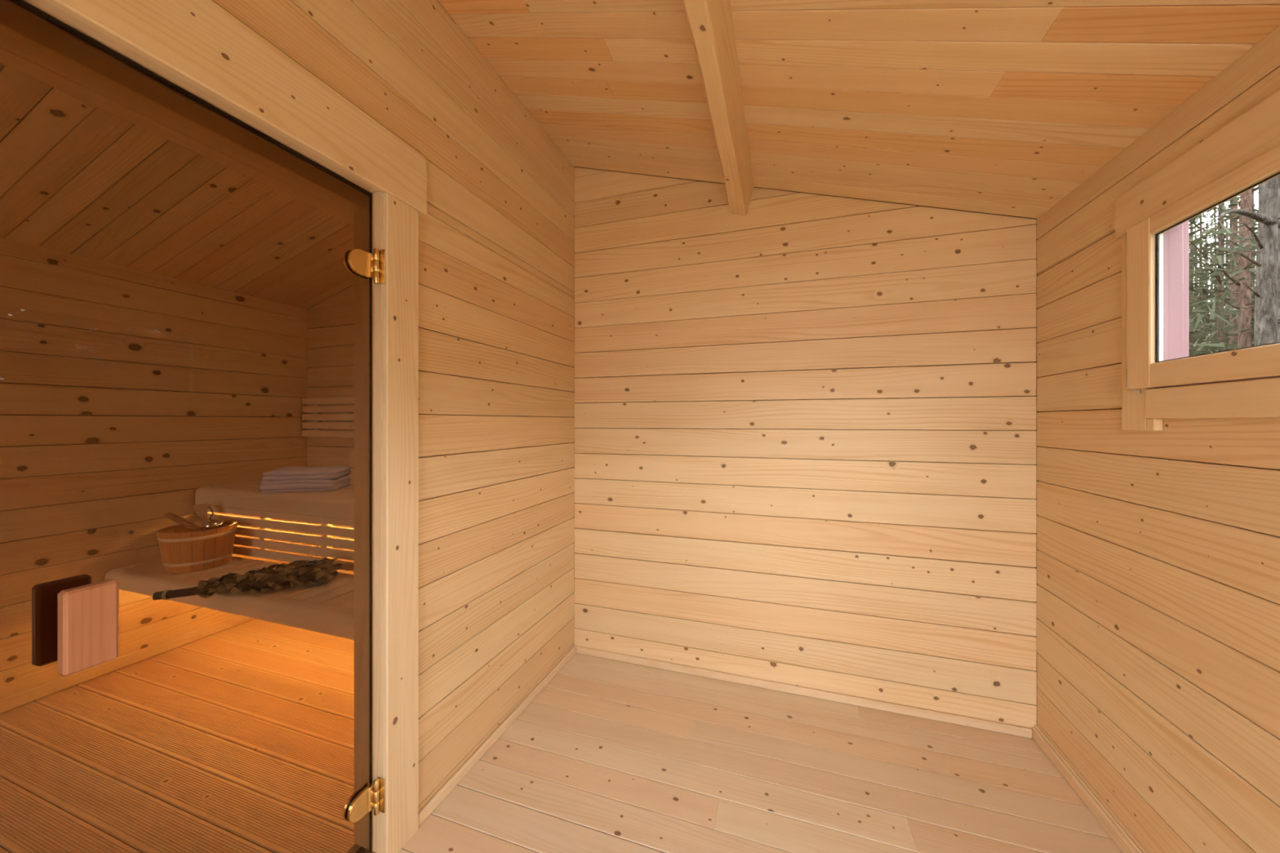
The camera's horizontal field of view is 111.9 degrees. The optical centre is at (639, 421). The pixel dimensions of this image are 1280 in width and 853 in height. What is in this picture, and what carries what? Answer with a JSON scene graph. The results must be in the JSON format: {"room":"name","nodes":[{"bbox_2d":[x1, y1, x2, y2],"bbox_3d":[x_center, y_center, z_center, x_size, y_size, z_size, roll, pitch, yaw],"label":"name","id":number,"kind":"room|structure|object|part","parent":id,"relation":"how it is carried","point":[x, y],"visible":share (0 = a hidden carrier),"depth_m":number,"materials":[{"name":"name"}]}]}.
{"room":"sauna changing room","nodes":[
{"label":"sauna changing room","id":0,"kind":"room"},
{"bbox_2d":[0,237,307,702],"bbox_3d":[-2.862,0.074,1.461,0.200,2.500,3.461,0,0,18],"label":"wall","id":1,"kind":"structure","parent":0,"point":[126,393],"depth_m":2.12,"materials":[{"name":"brown wood"}]},
{"bbox_2d":[0,614,253,713],"bbox_3d":[-2.765,1.175,1.407,0.016,0.058,3.220,0,0,18],"label":"baseboard","id":2,"kind":"structure","parent":1,"relation":"attached to","point":[15,700],"depth_m":2.08,"materials":[{"name":"brown wood"}]},
{"bbox_2d":[104,555,354,639],"bbox_3d":[-1.594,0.747,1.916,1.916,0.075,0.346,0,0,18],"label":"bench","id":3,"kind":"object","parent":1,"relation":"attached to","point":[328,608],"visible":0.35,"depth_m":1.78,"materials":[{"name":"brown wood"}]},
{"bbox_2d":[156,503,237,573],"bbox_3d":[-2.175,0.567,2.133,0.276,0.283,0.276,0,0,18],"label":"bucket","id":4,"kind":"object","parent":3,"relation":"on","point":[184,548],"visible":0.94,"depth_m":2.06,"materials":[{"name":"brown wood"}]},
{"bbox_2d":[164,512,223,530],"bbox_3d":[-2.226,0.500,2.160,0.249,0.097,0.077,0,0,-4],"label":"ladle","id":5,"kind":"object","parent":4,"relation":"in","point":[209,525],"visible":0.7,"depth_m":2.14,"materials":[{"name":"wood"}]},
{"bbox_3d":[-2.262,0.498,2.144,0.176,0.092,0.031,0,0,-3],"label":"handle","id":6,"kind":"part","parent":5,"relation":"part of","materials":[{"name":"brown wood"}]},
{"bbox_2d":[201,520,223,530],"bbox_3d":[-2.141,0.526,2.166,0.078,0.046,0.078,0,0,18],"label":"cup","id":7,"kind":"object","parent":5,"relation":"on","point":[209,525],"depth_m":2.15,"materials":[{"name":"metal"}]},
{"bbox_2d":[152,557,342,599],"bbox_3d":[-1.608,0.658,1.793,0.621,0.110,0.144,0,0,-26],"label":"whisk","id":8,"kind":"object","parent":3,"relation":"on","point":[264,579],"visible":1,"depth_m":1.79,"materials":[{"name":"green plant"}]},
{"bbox_2d":[195,478,354,572],"bbox_3d":[-1.455,0.533,2.334,1.916,0.349,0.564,0,0,18],"label":"bench","id":9,"kind":"object","parent":1,"relation":"attached to","point":[336,507],"visible":0.3,"depth_m":2.16,"materials":[{"name":"brown wood"}]},
{"bbox_2d":[258,475,351,493],"bbox_3d":[-1.771,0.329,2.304,0.339,0.060,0.243,0,0,-13],"label":"towel","id":10,"kind":"object","parent":9,"relation":"on","point":[317,485],"visible":0.84,"depth_m":2.21,"materials":[{"name":"fabric"}]},
{"bbox_2d":[262,466,351,480],"bbox_3d":[-1.775,0.273,2.318,0.326,0.053,0.227,0,0,-15],"label":"towel","id":11,"kind":"object","parent":10,"relation":"on","point":[290,473],"visible":1,"depth_m":2.23,"materials":[{"name":"fabric"}]},
{"bbox_2d":[0,38,354,309],"bbox_3d":[-1.942,-0.933,1.154,2.139,0.407,3.461,0,0,18],"label":"ceiling","id":12,"kind":"structure","parent":0,"point":[86,171],"depth_m":1.80,"materials":[{"name":"brown wood"}]},
{"bbox_2d":[212,0,574,852],"bbox_3d":[-0.903,-0.101,0.798,0.103,2.850,3.243,0,0,18],"label":"wall","id":13,"kind":"structure","parent":0,"point":[496,233],"depth_m":1.56,"materials":[{"name":"brown wood"}]},
{"bbox_2d":[31,248,385,822],"bbox_3d":[-0.846,0.281,0.896,0.101,1.826,0.655,0,0,18],"label":"door","id":14,"kind":"structure","parent":13,"relation":"in","point":[75,620],"depth_m":0.69,"materials":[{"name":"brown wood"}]},
{"bbox_3d":[-0.950,0.325,0.712,0.019,0.129,0.058,0,0,18],"label":"handle","id":15,"kind":"part","parent":14,"relation":"part of","materials":[{"name":"brown wood"}]},
{"bbox_3d":[-0.874,0.325,0.686,0.023,0.129,0.058,0,0,18],"label":"handle","id":16,"kind":"part","parent":14,"relation":"part of","materials":[{"name":"brown wood"}]},
{"bbox_3d":[-0.767,1.033,1.167,0.006,0.067,0.067,0,0,18],"label":"clamp plate","id":17,"kind":"part","parent":14,"relation":"part of","materials":[{"name":"gold metal"}]},
{"bbox_3d":[-0.767,-0.428,1.167,0.006,0.067,0.067,0,0,18],"label":"clamp plate","id":18,"kind":"part","parent":14,"relation":"part of","materials":[{"name":"gold metal"}]},
{"bbox_3d":[-0.751,-0.428,1.162,0.008,0.067,0.067,0,0,18],"label":"clamp plate","id":19,"kind":"part","parent":14,"relation":"part of","materials":[{"name":"gold metal"}]},
{"bbox_3d":[-0.751,1.033,1.162,0.008,0.067,0.067,0,0,18],"label":"clamp plate","id":20,"kind":"part","parent":14,"relation":"part of","materials":[{"name":"gold metal"}]},
{"bbox_2d":[0,0,426,852],"bbox_3d":[-0.859,0.208,0.904,0.127,2.030,0.932,0,0,18],"label":"door frame","id":21,"kind":"structure","parent":13,"relation":"attached to","point":[192,64],"depth_m":1.19,"materials":[{"name":"brown wood"}]},
{"bbox_3d":[-0.808,-0.720,0.887,0.021,0.174,0.932,0,0,18],"label":"head casing","id":22,"kind":"part","parent":21,"relation":"part of","materials":[{"name":"brown wood"}]},
{"bbox_3d":[-0.689,0.295,1.247,0.020,1.856,0.110,0,0,18],"label":"casing","id":23,"kind":"part","parent":21,"relation":"part of","materials":[{"name":"brown wood"}]},
{"bbox_2d":[418,645,576,826],"bbox_3d":[-0.507,1.206,1.799,0.014,0.036,1.048,0,0,18],"label":"baseboard","id":24,"kind":"structure","parent":13,"relation":"attached to","point":[436,800],"depth_m":1.60,"materials":[{"name":"brown wood"}]},
{"bbox_2d":[0,618,1123,852],"bbox_3d":[-0.942,1.274,0.821,4.248,0.140,3.461,0,0,18],"label":"floor","id":25,"kind":"structure","parent":0,"point":[611,756],"depth_m":1.50,"materials":[{"name":"brown wood"}]},
{"bbox_2d":[306,166,1040,729],"bbox_3d":[-0.417,-0.101,2.396,4.248,2.850,0.141,0,0,18],"label":"wall","id":26,"kind":"structure","parent":0,"point":[805,442],"depth_m":1.94,"materials":[{"name":"brown wood"}]},
{"bbox_2d":[302,396,354,437],"bbox_3d":[-1.380,-0.024,2.618,1.835,0.266,0.046,0,0,18],"label":"backrest","id":27,"kind":"object","parent":26,"relation":"attached to","point":[317,408],"visible":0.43,"depth_m":2.81,"materials":[{"name":"brown wood"}]},
{"bbox_2d":[576,645,1032,738],"bbox_3d":[0.589,1.206,1.979,1.950,0.036,0.014,0,0,18],"label":"baseboard","id":28,"kind":"structure","parent":26,"relation":"attached to","point":[1004,728],"depth_m":1.90,"materials":[{"name":"brown wood"}]},
{"bbox_2d":[436,0,1279,218],"bbox_3d":[0.101,-1.130,0.473,2.049,0.698,3.461,0,0,18],"label":"ceiling","id":29,"kind":"structure","parent":0,"point":[1000,107],"depth_m":1.30,"materials":[{"name":"brown wood"}]},
{"bbox_2d":[681,0,754,215],"bbox_3d":[-0.029,-1.038,0.496,0.108,0.157,3.218,0,0,18],"label":"roof beam","id":30,"kind":"structure","parent":29,"relation":"attached to","point":[710,24],"depth_m":1.29,"materials":[{"name":"brown wood"}]},
{"bbox_2d":[1036,25,1279,852],"bbox_3d":[1.052,0.265,0.156,0.046,2.119,3.461,0,0,18],"label":"wall","id":31,"kind":"structure","parent":0,"point":[1158,552],"depth_m":1.15,"materials":[{"name":"brown wood"}]},
{"bbox_2d":[1031,724,1142,852],"bbox_3d":[1.016,1.198,0.146,0.016,0.052,3.220,0,0,18],"label":"baseboard","id":32,"kind":"structure","parent":31,"relation":"attached to","point":[1117,833],"depth_m":1.37,"materials":[{"name":"brown wood"}]},
{"bbox_2d":[1115,89,1279,431],"bbox_3d":[1.097,-0.326,0.303,0.106,0.700,2.010,0,0,18],"label":"window","id":33,"kind":"structure","parent":31,"relation":"in","point":[1160,380],"depth_m":1.06,"materials":[{"name":"brown wood"}]},
{"bbox_3d":[1.343,-0.081,1.169,0.002,0.012,0.024,0,0,18],"label":"catch plate","id":34,"kind":"part","parent":33,"relation":"part of","materials":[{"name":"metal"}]},
{"bbox_3d":[1.359,-0.252,1.181,0.019,0.552,0.086,0,0,18],"label":"casing","id":35,"kind":"part","parent":33,"relation":"part of","materials":[{"name":"brown wood"}]},
{"bbox_3d":[1.331,-0.308,1.149,0.013,0.439,0.079,0,0,18],"label":"sash","id":36,"kind":"part","parent":33,"relation":"part of","materials":[{"name":"brown wood"}]},
{"bbox_3d":[1.376,-0.305,1.128,0.044,0.495,0.032,0,0,18],"label":"frame post","id":37,"kind":"part","parent":33,"relation":"part of","materials":[{"name":"red paint"}]},
{"bbox_3d":[1.434,-0.336,1.185,0.026,0.680,0.124,0,0,18],"label":"casing","id":38,"kind":"part","parent":33,"relation":"part of","materials":[{"name":"red paint"}]},
{"bbox_3d":[1.074,-0.584,0.330,0.022,0.112,1.927,0,0,18],"label":"head casing","id":39,"kind":"part","parent":33,"relation":"part of","materials":[{"name":"brown wood"}]},
{"bbox_3d":[1.073,-0.504,0.352,0.027,0.046,1.596,0,0,18],"label":"rail","id":40,"kind":"part","parent":33,"relation":"part of","materials":[{"name":"brown wood"}]},
{"bbox_3d":[1.072,-0.119,0.352,0.027,0.061,1.596,0,0,18],"label":"rail","id":41,"kind":"part","parent":33,"relation":"part of","materials":[{"name":"brown wood"}]},
{"bbox_3d":[1.110,-0.081,0.331,0.044,0.075,1.649,0,0,18],"label":"frame sill","id":42,"kind":"part","parent":33,"relation":"part of","materials":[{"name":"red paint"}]},
{"label":"outside","id":43,"kind":"structure","parent":0,"visible":0},
{"label":"ground","id":44,"kind":"structure","parent":43,"visible":0},
{"bbox_2d":[1190,219,1213,355],"bbox_3d":[31.684,-5.425,25.123,4.525,14.003,4.231,0,0,18],"label":"pine tree","id":45,"kind":"object","parent":44,"relation":"on","point":[1191,220],"visible":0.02,"depth_m":24.95,"materials":[{"name":"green plant"}]},
{"bbox_2d":[1188,211,1229,355],"bbox_3d":[16.192,-4.926,13.294,3.529,13.002,2.866,0,0,-35],"label":"pine tree","id":46,"kind":"object","parent":44,"relation":"on","point":[1210,237],"visible":0.08,"depth_m":12.92,"materials":[{"name":"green plant"}]},
{"bbox_2d":[1191,213,1227,350],"bbox_3d":[31.798,-5.426,24.304,4.056,14.001,4.312,0,0,3],"label":"pine tree","id":47,"kind":"object","parent":44,"relation":"on","point":[1215,214],"visible":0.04,"depth_m":23.97,"materials":[{"name":"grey plant"}]},
{"bbox_2d":[1190,214,1229,352],"bbox_3d":[28.233,-5.426,21.959,4.266,14.001,4.230,0,0,-21],"label":"pine tree","id":48,"kind":"object","parent":44,"relation":"on","point":[1200,215],"visible":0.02,"depth_m":21.96,"materials":[{"name":"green plant"}]},
{"bbox_2d":[1209,222,1228,342],"bbox_3d":[36.684,-5.426,27.091,4.499,14.002,4.700,0,0,-33],"label":"pine tree","id":49,"kind":"object","parent":44,"relation":"on","point":[1226,224],"visible":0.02,"depth_m":26.97,"materials":[{"name":"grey plant"}]},
{"bbox_2d":[1188,245,1253,355],"bbox_3d":[24.117,-3.283,19.060,4.766,9.716,4.616,0,0,18],"label":"pine tree","id":50,"kind":"object","parent":44,"relation":"on","point":[1197,246],"visible":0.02,"depth_m":18.34,"materials":[{"name":"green plant"}]},
{"bbox_2d":[1189,195,1253,350],"bbox_3d":[16.174,-4.925,11.533,1.548,13.002,2.329,0,0,-20],"label":"pine tree","id":51,"kind":"object","parent":44,"relation":"on","point":[1233,287],"visible":0.12,"depth_m":11.46,"materials":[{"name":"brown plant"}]},
{"bbox_2d":[1190,252,1253,353],"bbox_3d":[26.649,-3.527,20.172,4.825,10.203,4.662,0,0,26],"label":"pine tree","id":52,"kind":"object","parent":44,"relation":"on","point":[1198,252],"visible":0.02,"depth_m":19.98,"materials":[{"name":"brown plant"}]},
{"bbox_2d":[1191,204,1253,351],"bbox_3d":[16.811,-4.925,12.275,2.541,13.002,1.727,0,0,-42],"label":"pine tree","id":53,"kind":"object","parent":44,"relation":"on","point":[1220,238],"visible":0.23,"depth_m":12.46,"materials":[{"name":"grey plant"}]},
{"bbox_2d":[1188,198,1257,355],"bbox_3d":[22.960,-3.451,17.589,4.538,10.052,4.727,0,0,18],"label":"pine tree","id":54,"kind":"object","parent":44,"relation":"on","point":[1255,203],"visible":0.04,"depth_m":17.47,"materials":[{"name":"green plant"}]},
{"bbox_2d":[1188,186,1257,356],"bbox_3d":[16.770,-2.842,-5.255,30.069,10.698,60.411,0,0,18],"label":"thicket","id":55,"kind":"object","parent":44,"relation":"on","point":[1199,344],"visible":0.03,"depth_m":10.36,"materials":[{"name":"green plant"}]},
{"bbox_2d":[1188,187,1257,348],"bbox_3d":[12.599,-4.925,9.049,3.333,13.003,2.226,0,0,-22],"label":"pine tree","id":56,"kind":"object","parent":44,"relation":"on","point":[1246,198],"visible":0.3,"depth_m":9.24,"materials":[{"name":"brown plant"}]},
{"bbox_2d":[1188,201,1257,355],"bbox_3d":[19.872,-3.382,15.596,4.308,9.914,4.611,0,0,18],"label":"pine tree","id":57,"kind":"object","parent":44,"relation":"on","point":[1210,214],"visible":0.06,"depth_m":15.37,"materials":[{"name":"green plant"}]},
{"bbox_2d":[1189,230,1257,342],"bbox_3d":[26.442,-3.395,18.801,4.604,9.939,4.595,0,0,-14],"label":"pine tree","id":58,"kind":"object","parent":44,"relation":"on","point":[1256,230],"visible":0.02,"depth_m":19.60,"materials":[{"name":"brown plant"}]},
{"bbox_2d":[1190,207,1257,351],"bbox_3d":[24.424,-3.353,16.933,4.515,9.857,4.455,0,0,35],"label":"pine tree","id":59,"kind":"object","parent":44,"relation":"on","point":[1252,207],"visible":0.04,"depth_m":17.39,"materials":[{"name":"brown plant"}]},
{"bbox_2d":[1191,191,1255,343],"bbox_3d":[29.738,-5.426,21.059,4.287,14.001,4.581,0,0,18],"label":"pine tree","id":60,"kind":"object","parent":44,"relation":"on","point":[1252,191],"visible":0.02,"depth_m":20.97,"materials":[{"name":"brown plant"}]},
{"bbox_2d":[1214,174,1279,342],"bbox_3d":[10.413,-4.926,6.698,2.180,13.001,0.860,0,0,18],"label":"pine tree","id":61,"kind":"object","parent":44,"relation":"on","point":[1278,176],"visible":0.17,"depth_m":6.97,"materials":[{"name":"grey plant"}]},
{"bbox_2d":[1217,176,1279,346],"bbox_3d":[8.917,-4.925,5.825,2.580,13.002,1.353,0,0,18],"label":"pine tree","id":62,"kind":"object","parent":44,"relation":"on","point":[1266,291],"visible":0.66,"depth_m":6.14,"materials":[{"name":"grey plant"}]}
]}

